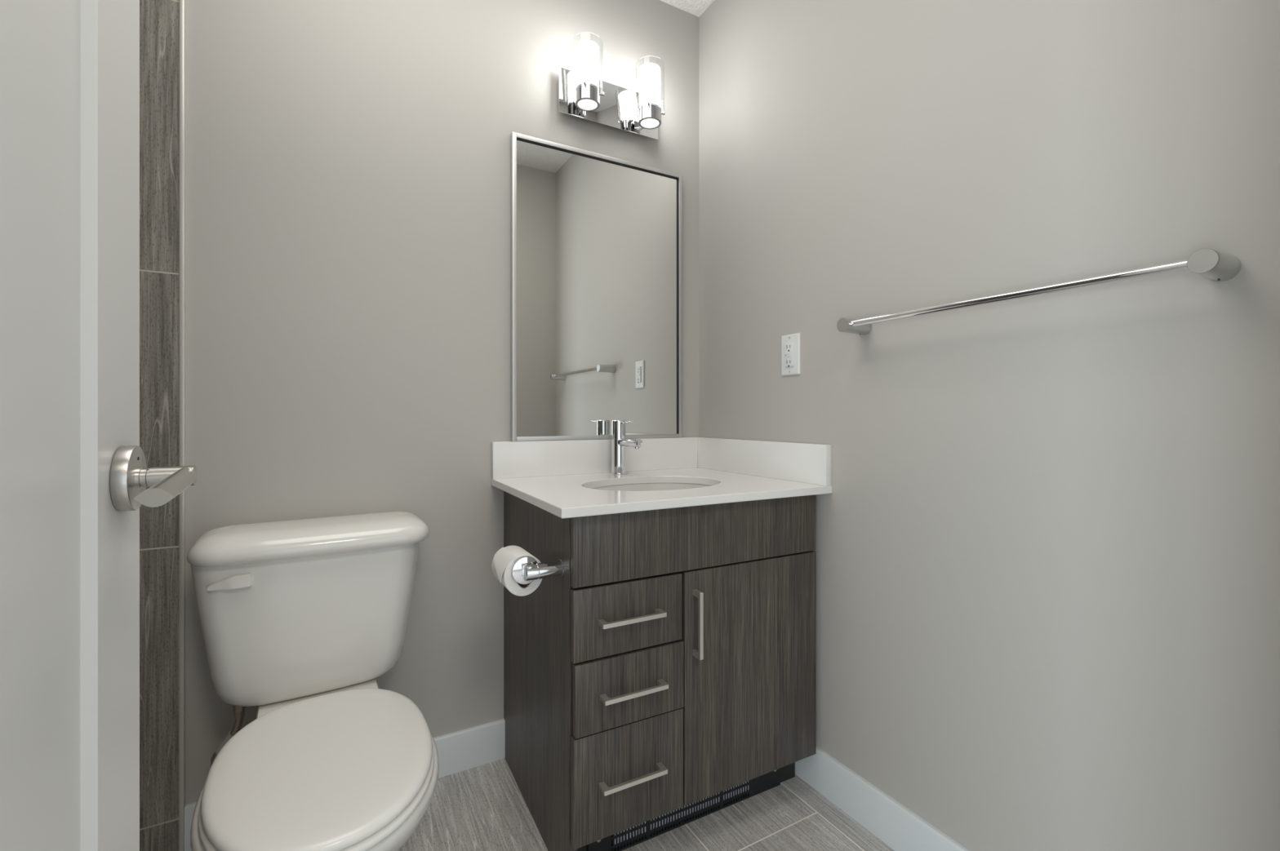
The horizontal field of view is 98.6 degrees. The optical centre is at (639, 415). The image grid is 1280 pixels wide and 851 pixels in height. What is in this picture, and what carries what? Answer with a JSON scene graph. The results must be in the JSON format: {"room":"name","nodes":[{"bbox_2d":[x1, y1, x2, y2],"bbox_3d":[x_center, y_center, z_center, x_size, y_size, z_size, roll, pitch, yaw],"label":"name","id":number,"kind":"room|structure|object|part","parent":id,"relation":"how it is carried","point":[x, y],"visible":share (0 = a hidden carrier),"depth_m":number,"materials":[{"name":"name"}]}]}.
{"room":"bathroom","nodes":[
{"label":"bathroom","id":0,"kind":"room"},
{"bbox_2d":[139,0,179,850],"bbox_3d":[-1.401,-0.206,1.034,0.841,2.392,0.009,0,0,-29],"label":"tiled wall","id":1,"kind":"structure","parent":0,"point":[159,20],"depth_m":1.22,"materials":[{"name":"tile"}]},
{"bbox_2d":[179,0,185,850],"bbox_3d":[-1.030,-0.206,1.239,0.008,2.392,0.012,0,0,-29],"label":"trim","id":2,"kind":"structure","parent":1,"relation":"attached to","point":[182,2],"depth_m":1.23,"materials":[{"name":"white tile"}]},
{"bbox_2d":[185,0,698,804],"bbox_3d":[-0.481,-0.206,1.621,3.500,2.392,0.120,0,0,-29],"label":"wall","id":3,"kind":"structure","parent":0,"point":[348,162],"depth_m":1.44,"materials":[{"name":"grey paint"}]},
{"bbox_2d":[184,719,505,850],"bbox_3d":[-0.705,0.936,1.420,0.735,0.107,0.012,0,0,-29],"label":"baseboard","id":4,"kind":"structure","parent":3,"relation":"attached to","point":[463,750],"depth_m":1.54,"materials":[{"name":"white paint"}]},
{"bbox_2d":[491,437,697,479],"bbox_3d":[-0.114,0.129,1.746,0.707,0.106,0.020,0,0,-29],"label":"backsplash","id":5,"kind":"structure","parent":3,"relation":"attached to","point":[529,459],"depth_m":1.69,"materials":[{"name":"white stone"}]},
{"bbox_2d":[511,131,682,441],"bbox_3d":[-0.117,-0.373,1.744,0.588,0.897,0.018,0,0,-29],"label":"wall mirror","id":6,"kind":"object","parent":3,"relation":"attached to","point":[597,238],"visible":1,"depth_m":1.72,"materials":[{"name":"silver metal"}]},
{"bbox_2d":[559,40,665,139],"bbox_3d":[-0.072,-1.009,1.703,0.347,0.192,0.134,0,0,-29],"label":"vanity light","id":7,"kind":"object","parent":3,"relation":"attached to","point":[582,95],"visible":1,"depth_m":1.71,"materials":[{"name":"silver metal"}]},
{"bbox_3d":[-0.092,-0.980,1.739,0.347,0.134,0.003,0,0,-29],"label":"plate","id":8,"kind":"part","parent":7,"relation":"part of","materials":[{"name":"silver metal"}]},
{"bbox_2d":[398,758,893,850],"bbox_3d":[0.340,1.040,0.150,3.500,0.100,3.550,0,0,-29],"label":"floor","id":9,"kind":"structure","parent":0,"point":[483,807],"depth_m":1.33,"materials":[{"name":"grey tile"}]},
{"bbox_2d":[186,511,439,850],"bbox_3d":[-0.607,0.618,1.055,0.465,0.744,0.756,0,0,-32],"label":"toilet","id":10,"kind":"object","parent":9,"relation":"on","point":[300,620],"visible":1,"depth_m":1.11,"materials":[{"name":"white ceramic"}]},
{"bbox_3d":[-0.829,0.337,1.113,0.074,0.026,0.021,0,0,-32],"label":"flush lever","id":11,"kind":"part","parent":10,"relation":"part of","materials":[{"name":"white plastic"}]},
{"bbox_3d":[-0.749,0.457,1.270,0.441,0.322,0.187,0,0,-32],"label":"tank","id":12,"kind":"part","parent":10,"relation":"part of","materials":[{"name":"white ceramic"}]},
{"bbox_3d":[-0.739,0.275,1.269,0.465,0.058,0.223,0,0,-32],"label":"tank lid","id":13,"kind":"part","parent":10,"relation":"part of","materials":[{"name":"white ceramic"}]},
{"bbox_3d":[-0.532,0.598,0.933,0.338,0.015,0.470,0,0,-32],"label":"seat","id":14,"kind":"part","parent":10,"relation":"part of","materials":[{"name":"white plastic"}]},
{"bbox_3d":[-0.532,0.580,0.933,0.332,0.020,0.464,0,0,-32],"label":"seat lid","id":15,"kind":"part","parent":10,"relation":"part of","materials":[{"name":"white plastic"}]},
{"bbox_2d":[503,491,816,850],"bbox_3d":[0.041,0.597,1.502,0.678,0.787,0.582,0,0,-28],"label":"vanity cabinet","id":16,"kind":"object","parent":9,"relation":"on","point":[663,682],"visible":0.99,"depth_m":1.25,"materials":[{"name":"brown wood"}]},
{"bbox_2d":[511,556,564,584],"bbox_3d":[-0.240,0.325,1.199,0.102,0.057,0.156,0,0,-29],"label":"paper holder","id":17,"kind":"object","parent":16,"relation":"attached to","point":[526,570],"visible":0.93,"depth_m":1.14,"materials":[{"name":"silver metal"}]},
{"bbox_2d":[491,546,542,596],"bbox_3d":[-0.271,0.338,1.199,0.092,0.085,0.103,0,0,-29],"label":"toilet paper roll","id":18,"kind":"object","parent":17,"relation":"hanging from","point":[504,561],"visible":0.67,"depth_m":1.16,"materials":[{"name":"white paper"}]},
{"bbox_3d":[-0.190,0.324,1.157,0.056,0.034,0.033,0,0,-29],"label":"post","id":19,"kind":"part","parent":17,"relation":"part of","materials":[{"name":"silver metal"}]},
{"bbox_3d":[-0.263,0.597,1.369,0.018,0.787,0.530,0,0,-28],"label":"panel","id":20,"kind":"part","parent":16,"relation":"part of","materials":[{"name":"brown wood"}]},
{"bbox_3d":[-0.024,0.430,1.184,0.260,0.148,0.018,0,0,-28],"label":"drawer","id":21,"kind":"part","parent":16,"relation":"part of","materials":[{"name":"brown wood"}]},
{"bbox_3d":[-0.023,0.771,1.185,0.263,0.222,0.018,0,0,-28],"label":"drawer","id":22,"kind":"part","parent":16,"relation":"part of","materials":[{"name":"brown wood"}]},
{"bbox_3d":[-0.021,0.583,1.183,0.260,0.148,0.018,0,0,-28],"label":"drawer","id":23,"kind":"part","parent":16,"relation":"part of","materials":[{"name":"brown wood"}]},
{"bbox_3d":[-0.015,0.429,1.161,0.150,0.009,0.030,0,0,-28],"label":"handle","id":24,"kind":"part","parent":16,"relation":"part of","materials":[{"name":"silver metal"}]},
{"bbox_3d":[-0.013,0.767,1.163,0.150,0.009,0.030,0,0,-28],"label":"handle","id":25,"kind":"part","parent":16,"relation":"part of","materials":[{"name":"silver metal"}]},
{"bbox_3d":[-0.011,0.584,1.161,0.150,0.009,0.030,0,0,-28],"label":"handle","id":26,"kind":"part","parent":16,"relation":"part of","materials":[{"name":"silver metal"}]},
{"bbox_2d":[491,437,831,519],"bbox_3d":[0.030,0.139,1.500,0.736,0.126,0.590,0,0,-29],"label":"countertop","id":27,"kind":"structure","parent":16,"relation":"on","point":[558,478],"depth_m":1.58,"materials":[{"name":"white stone"}]},
{"bbox_2d":[609,420,642,475],"bbox_3d":[-0.041,0.099,1.662,0.053,0.166,0.159,0,0,-29],"label":"faucet","id":28,"kind":"object","parent":27,"relation":"on","point":[619,442],"visible":1,"depth_m":1.69,"materials":[{"name":"silver metal"}]},
{"bbox_3d":[-0.038,0.022,1.656,0.009,0.012,0.078,0,0,-29],"label":"lever","id":29,"kind":"part","parent":28,"relation":"part of","materials":[{"name":"silver metal"}]},
{"bbox_3d":[-0.031,0.083,1.645,0.024,0.026,0.120,0,0,-29],"label":"spout","id":30,"kind":"part","parent":28,"relation":"part of","materials":[{"name":"silver metal"}]},
{"bbox_2d":[591,483,711,491],"bbox_3d":[0.035,0.279,1.483,0.433,0.153,0.326,0,0,-29],"label":"basin","id":31,"kind":"object","parent":27,"relation":"in","point":[641,486],"visible":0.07,"depth_m":1.63,"materials":[{"name":"white ceramic"}]},
{"bbox_2d":[587,768,780,850],"bbox_3d":[0.131,0.946,1.343,0.555,0.088,0.002,0,0,-28],"label":"vent grille","id":32,"kind":"object","parent":16,"relation":"attached to","point":[628,838],"depth_m":1.33,"materials":[{"name":"black metal"}]},
{"bbox_3d":[0.130,0.471,1.239,0.009,0.150,0.030,0,0,-28],"label":"handle","id":33,"kind":"part","parent":16,"relation":"part of","materials":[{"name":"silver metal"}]},
{"bbox_3d":[0.275,0.619,1.344,0.406,0.526,0.018,0,0,-28],"label":"door","id":34,"kind":"part","parent":16,"relation":"part of","materials":[{"name":"brown wood"}]},
{"bbox_2d":[660,0,714,17],"bbox_3d":[0.340,-1.452,0.150,3.500,0.100,3.550,0,0,-29],"label":"ceiling","id":35,"kind":"structure","parent":0,"point":[696,7],"depth_m":1.88,"materials":[{"name":"white paint"}]},
{"bbox_2d":[698,0,1279,850],"bbox_3d":[0.641,-0.206,1.285,0.120,2.392,1.560,0,0,-29],"label":"wall","id":36,"kind":"structure","parent":0,"point":[1047,551],"depth_m":1.04,"materials":[{"name":"grey paint"}]},
{"bbox_2d":[781,333,799,376],"bbox_3d":[0.420,-0.170,1.545,0.011,0.114,0.070,0,0,-29],"label":"wall outlet","id":37,"kind":"object","parent":36,"relation":"attached to","point":[790,344],"visible":1,"depth_m":1.54,"materials":[{"name":"white plastic"}]},
{"bbox_2d":[784,342,793,367],"bbox_3d":[0.418,-0.170,1.544,0.004,0.066,0.033,0,0,-29],"label":"receptacle","id":38,"kind":"object","parent":37,"relation":"attached to","point":[788,346],"depth_m":1.54,"materials":[{"name":"white plastic"}]},
{"bbox_2d":[795,746,968,850],"bbox_3d":[0.669,0.936,1.099,0.012,0.107,0.988,0,0,-29],"label":"baseboard","id":39,"kind":"structure","parent":36,"relation":"attached to","point":[897,827],"depth_m":1.30,"materials":[{"name":"white paint"}]},
{"bbox_2d":[836,248,1241,335],"bbox_3d":[0.660,-0.212,1.045,0.081,0.038,0.650,0,0,-29],"label":"towel bar","id":40,"kind":"object","parent":36,"relation":"attached to","point":[1212,264],"visible":1,"depth_m":0.88,"materials":[{"name":"silver metal"}]},
{"bbox_3d":[0.510,-0.212,1.313,0.081,0.037,0.036,0,0,-29],"label":"post","id":41,"kind":"part","parent":40,"relation":"part of","materials":[{"name":"silver metal"}]},
{"bbox_3d":[0.809,-0.212,0.777,0.081,0.037,0.036,0,0,-29],"label":"post","id":42,"kind":"part","parent":40,"relation":"part of","materials":[{"name":"silver metal"}]},
{"bbox_3d":[-0.048,-0.206,0.071,2.266,2.392,0.110,0,0,-29],"label":"wall","id":43,"kind":"structure","parent":0,"visible":0},
{"bbox_2d":[0,0,197,850],"bbox_3d":[-0.384,-0.034,0.336,0.107,2.023,0.670,0,0,-29],"label":"door","id":44,"kind":"structure","parent":43,"relation":"in","point":[75,477],"depth_m":0.48,"materials":[{"name":"white paint"}]},
{"bbox_3d":[-0.527,0.065,0.568,0.014,0.067,0.067,0,0,-29],"label":"handle","id":45,"kind":"part","parent":44,"relation":"part of","materials":[{"name":"silver metal"}]},
{"bbox_3d":[-0.452,0.066,0.534,0.027,0.023,0.168,0,0,-31],"label":"lever","id":46,"kind":"part","parent":44,"relation":"part of","materials":[{"name":"silver metal"}]}
]}

